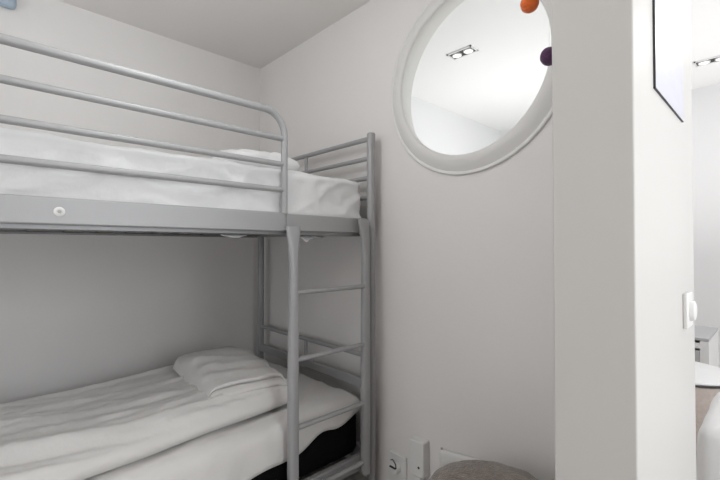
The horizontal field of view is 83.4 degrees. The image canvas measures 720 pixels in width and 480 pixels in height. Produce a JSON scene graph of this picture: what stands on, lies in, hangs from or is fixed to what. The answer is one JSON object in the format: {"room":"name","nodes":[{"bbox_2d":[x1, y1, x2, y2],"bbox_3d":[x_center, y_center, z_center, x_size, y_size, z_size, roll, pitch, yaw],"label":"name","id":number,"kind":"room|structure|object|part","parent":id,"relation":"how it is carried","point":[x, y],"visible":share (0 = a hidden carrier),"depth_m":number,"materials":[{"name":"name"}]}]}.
{"room":"bunk bedroom","nodes":[
{"label":"bunk bedroom","id":0,"kind":"room"},
{"bbox_2d":[58,0,370,68],"bbox_3d":[-0.520,-1.353,0.143,3.315,0.350,3.895,1,-1,-44],"label":"ceiling","id":1,"kind":"structure","parent":0,"point":[255,33],"depth_m":2.12,"materials":[{"name":"white paint"}]},
{"bbox_2d":[520,0,551,65],"bbox_3d":[0.503,-0.824,1.152,0.128,0.678,0.128,1,-1,-44],"label":"mobile","id":2,"kind":"object","parent":1,"relation":"hanging from","point":[527,6],"visible":0.75,"depth_m":1.14,"materials":[{"name":"multicoloured plastic"}]},
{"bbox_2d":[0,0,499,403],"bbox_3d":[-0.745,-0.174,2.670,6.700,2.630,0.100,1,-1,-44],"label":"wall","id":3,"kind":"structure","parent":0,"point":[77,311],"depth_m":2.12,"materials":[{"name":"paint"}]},
{"bbox_2d":[0,0,16,9],"bbox_3d":[-1.647,-1.084,1.728,0.275,0.100,0.040,1,-1,-44],"label":"wall ornament","id":4,"kind":"object","parent":3,"relation":"attached to","point":[10,4],"visible":1,"depth_m":1.79,"materials":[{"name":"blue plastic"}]},
{"bbox_2d":[299,462,366,479],"bbox_3d":[0.928,1.165,0.966,6.800,0.100,4.845,1,-1,-44],"label":"floor","id":5,"kind":"structure","parent":0,"point":[356,476],"depth_m":1.93,"materials":[{"name":"laminate"}]},
{"bbox_2d":[0,33,375,479],"bbox_3d":[-1.034,0.314,1.466,2.124,1.617,1.038,1,-1,-44],"label":"bunk bed","id":6,"kind":"object","parent":5,"relation":"on","point":[19,214],"visible":0.8,"depth_m":1.45,"materials":[{"name":"silver metal"}]},
{"bbox_3d":[-1.376,-0.064,1.831,2.042,0.071,0.026,1,-1,-44],"label":"rail","id":7,"kind":"part","parent":6,"relation":"part of","materials":[{"name":"silver metal"}]},
{"bbox_3d":[-0.868,-0.077,0.982,1.608,0.071,0.017,1,-1,-44],"label":"rail","id":8,"kind":"part","parent":6,"relation":"part of","materials":[{"name":"silver metal"}]},
{"bbox_3d":[-0.846,-0.304,0.999,1.571,0.392,0.025,1,-1,-44],"label":"guard rail","id":9,"kind":"part","parent":6,"relation":"part of","materials":[{"name":"silver metal"}]},
{"bbox_2d":[0,127,361,241],"bbox_3d":[-1.032,-0.139,1.499,2.002,0.288,0.955,1,-1,-44],"label":"mattress","id":10,"kind":"object","parent":6,"relation":"on","point":[308,194],"visible":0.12,"depth_m":1.24,"materials":[{"name":"white fabric"}]},
{"bbox_2d":[211,149,299,170],"bbox_3d":[-0.531,-0.341,1.875,0.317,0.132,0.448,1,-1,-44],"label":"pillow","id":11,"kind":"object","parent":10,"relation":"on","point":[294,165],"visible":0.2,"depth_m":1.71,"materials":[{"name":"white fabric"}]},
{"bbox_3d":[-0.624,0.330,2.543,0.039,1.617,0.039,1,-1,-44],"label":"post","id":12,"kind":"part","parent":6,"relation":"part of","materials":[{"name":"silver metal"}]},
{"bbox_3d":[-0.251,0.484,1.518,0.043,1.069,0.049,0,-1,6],"label":"ladder post","id":13,"kind":"part","parent":6,"relation":"part of","materials":[{"name":"silver metal"}]},
{"bbox_2d":[251,413,355,479],"bbox_3d":[-1.032,0.839,1.480,1.994,0.253,0.904,1,-1,-44],"label":"mattress","id":14,"kind":"object","parent":6,"relation":"on","point":[329,446],"visible":0.09,"depth_m":1.69,"materials":[{"name":"black"}]},
{"bbox_2d":[84,358,359,479],"bbox_3d":[-1.008,0.786,1.456,2.006,0.191,0.904,1,-1,-44],"label":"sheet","id":15,"kind":"object","parent":14,"relation":"on","point":[245,449],"visible":0.21,"depth_m":1.46,"materials":[{"name":"white fabric"}]},
{"bbox_2d":[0,365,286,479],"bbox_3d":[-1.109,0.633,1.383,1.700,0.121,0.891,1,-1,-44],"label":"duvet","id":16,"kind":"object","parent":15,"relation":"on","point":[85,432],"visible":0.86,"depth_m":1.35,"materials":[{"name":"white fabric"}]},
{"bbox_2d":[173,347,286,397],"bbox_3d":[-0.605,0.575,1.838,0.330,0.114,0.601,1,-1,-37],"label":"pillow","id":17,"kind":"object","parent":16,"relation":"on","point":[223,370],"visible":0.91,"depth_m":1.71,"materials":[{"name":"white fabric"}]},
{"bbox_3d":[-0.287,0.535,2.185,0.023,0.023,0.942,1,-1,-44],"label":"rail","id":18,"kind":"part","parent":6,"relation":"part of","materials":[{"name":"silver metal"}]},
{"bbox_3d":[-0.146,-0.066,1.672,0.383,0.066,0.013,1,-1,-44],"label":"rail","id":19,"kind":"part","parent":6,"relation":"part of","materials":[{"name":"silver metal"}]},
{"bbox_3d":[-0.287,-0.459,2.200,0.023,0.023,0.942,1,-1,-44],"label":"rail","id":20,"kind":"part","parent":6,"relation":"part of","materials":[{"name":"silver metal"}]},
{"bbox_3d":[-0.711,0.970,1.116,2.042,0.065,0.026,1,-1,-44],"label":"rail","id":21,"kind":"part","parent":6,"relation":"part of","materials":[{"name":"silver metal"}]},
{"bbox_3d":[-0.287,-0.369,2.199,0.021,0.021,0.942,1,-1,-44],"label":"rail","id":22,"kind":"part","parent":6,"relation":"part of","materials":[{"name":"silver metal"}]},
{"bbox_3d":[-0.287,-0.279,2.198,0.021,0.021,0.942,1,-1,-44],"label":"rail","id":23,"kind":"part","parent":6,"relation":"part of","materials":[{"name":"silver metal"}]},
{"bbox_3d":[-0.287,-0.189,2.196,0.021,0.021,0.942,1,-1,-44],"label":"rail","id":24,"kind":"part","parent":6,"relation":"part of","materials":[{"name":"silver metal"}]},
{"bbox_3d":[0.016,0.466,1.772,0.062,1.113,0.038,1,-1,-44],"label":"ladder post","id":25,"kind":"part","parent":6,"relation":"part of","materials":[{"name":"silver metal"}]},
{"bbox_3d":[0.051,0.319,1.835,0.039,1.617,0.039,1,-1,-44],"label":"post","id":26,"kind":"part","parent":6,"relation":"part of","materials":[{"name":"silver metal"}]},
{"bbox_2d":[440,450,478,467],"bbox_3d":[0.384,0.966,1.544,0.019,0.315,0.187,1,-1,-44],"label":"panel","id":27,"kind":"object","parent":5,"relation":"on","point":[446,457],"visible":0.35,"depth_m":1.57,"materials":[{"name":"white paint"}]},
{"bbox_2d":[429,460,537,479],"bbox_3d":[0.379,0.898,1.130,0.498,0.439,0.509,1,-1,-44],"label":"pouf","id":28,"kind":"object","parent":5,"relation":"on","point":[464,469],"visible":1,"depth_m":1.20,"materials":[{"name":"grey fabric"}]},
{"bbox_2d":[260,0,554,479],"bbox_3d":[0.093,-0.185,1.964,0.110,2.630,2.079,1,-1,-44],"label":"wall","id":29,"kind":"structure","parent":0,"point":[464,273],"depth_m":1.73,"materials":[{"name":"paint"}]},
{"bbox_2d":[389,450,406,479],"bbox_3d":[0.155,1.002,1.768,0.046,0.120,0.096,1,-1,-44],"label":"wall socket","id":30,"kind":"object","parent":29,"relation":"attached to","point":[397,462],"visible":1,"depth_m":1.76,"materials":[{"name":"white plastic"}]},
{"bbox_2d":[409,435,428,479],"bbox_3d":[0.267,0.974,1.651,0.046,0.297,0.143,1,-1,-44],"label":"plug","id":31,"kind":"object","parent":29,"relation":"attached to","point":[418,446],"visible":1,"depth_m":1.66,"materials":[{"name":"white plastic"}]},
{"bbox_2d":[390,0,551,174],"bbox_3d":[0.452,-0.644,1.589,0.153,0.840,0.840,1,-1,-44],"label":"window","id":32,"kind":"structure","parent":29,"relation":"in","point":[434,12],"depth_m":1.65,"materials":[{"name":"white paint"}]},
{"bbox_2d":[411,0,719,130],"bbox_3d":[2.168,-1.437,2.187,3.175,0.120,4.645,1,-1,-44],"label":"ceiling","id":33,"kind":"structure","parent":0,"point":[493,86],"depth_m":3.04,"materials":[{"name":"white paint"}]},
{"bbox_2d":[447,45,477,59],"bbox_3d":[0.743,-1.359,2.938,0.105,0.013,0.200,1,-1,-44],"label":"recessed light","id":34,"kind":"object","parent":33,"relation":"in","point":[469,49],"visible":1,"depth_m":2.92,"materials":[{"name":"white metal"}]},
{"bbox_2d":[694,55,719,66],"bbox_3d":[2.663,-1.357,3.054,0.110,0.013,0.210,1,-1,-44],"label":"recessed light","id":35,"kind":"object","parent":33,"relation":"in","point":[714,59],"visible":1,"depth_m":3.07,"materials":[{"name":"white metal"}]},
{"bbox_2d":[500,83,719,367],"bbox_3d":[3.354,-0.165,3.297,0.100,2.630,4.845,1,-1,-44],"label":"wall","id":36,"kind":"structure","parent":0,"point":[706,99],"depth_m":3.55,"materials":[{"name":"white paint"}]},
{"bbox_2d":[552,0,695,479],"bbox_3d":[0.663,-0.025,0.973,0.648,2.280,0.138,1,-1,-44],"label":"wall partition","id":37,"kind":"structure","parent":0,"point":[623,251],"depth_m":0.76,"materials":[{"name":"grey paint"}]},
{"bbox_2d":[652,0,683,121],"bbox_3d":[0.706,-0.544,0.924,0.325,0.484,0.004,1,-1,-44],"label":"picture","id":38,"kind":"object","parent":37,"relation":"attached to","point":[667,21],"visible":1,"depth_m":0.91,"materials":[{"name":"grey plastic"}]},
{"bbox_2d":[683,291,696,328],"bbox_3d":[0.845,0.179,1.033,0.082,0.088,0.021,1,-1,-44],"label":"dimmer switch","id":39,"kind":"object","parent":37,"relation":"attached to","point":[689,306],"visible":1,"depth_m":1.01,"materials":[{"name":"white plastic"}]},
{"bbox_3d":[0.851,0.181,1.032,0.052,0.052,0.011,1,-1,-44],"label":"knob","id":40,"kind":"part","parent":39,"relation":"part of","materials":[{"name":"white plastic"}]},
{"bbox_3d":[2.168,1.131,2.148,3.175,0.004,4.645,1,-1,-44],"label":"floor","id":41,"kind":"structure","parent":0,"visible":0},
{"bbox_2d":[694,325,718,366],"bbox_3d":[2.204,0.896,3.049,0.544,0.500,0.705,1,-1,-44],"label":"base cabinet","id":42,"kind":"object","parent":41,"relation":"on","point":[706,337],"visible":0.16,"depth_m":2.72,"materials":[{"name":"white wood"}]},
{"bbox_3d":[2.011,0.786,2.877,0.024,0.115,0.626,1,-1,-44],"label":"drawer","id":43,"kind":"part","parent":42,"relation":"part of","materials":[{"name":"grey"}]},
{"bbox_2d":[695,361,719,452],"bbox_3d":[1.782,0.925,2.277,0.542,0.420,0.542,1,-1,-44],"label":"table","id":44,"kind":"object","parent":41,"relation":"on","point":[707,377],"visible":0.16,"depth_m":2.03,"materials":[{"name":"white wood"}]},
{"bbox_2d":[695,361,719,385],"bbox_3d":[1.782,0.726,2.280,0.530,0.022,0.530,1,-1,-44],"label":"tabletop","id":45,"kind":"object","parent":44,"relation":"on","point":[705,374],"depth_m":2.13,"materials":[{"name":"white wood"}]},
{"bbox_2d":[696,392,719,479],"bbox_3d":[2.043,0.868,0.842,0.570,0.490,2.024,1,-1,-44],"label":"chair","id":46,"kind":"object","parent":41,"relation":"on","point":[708,438],"visible":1,"depth_m":1.37,"materials":[{"name":"white"}]}
]}

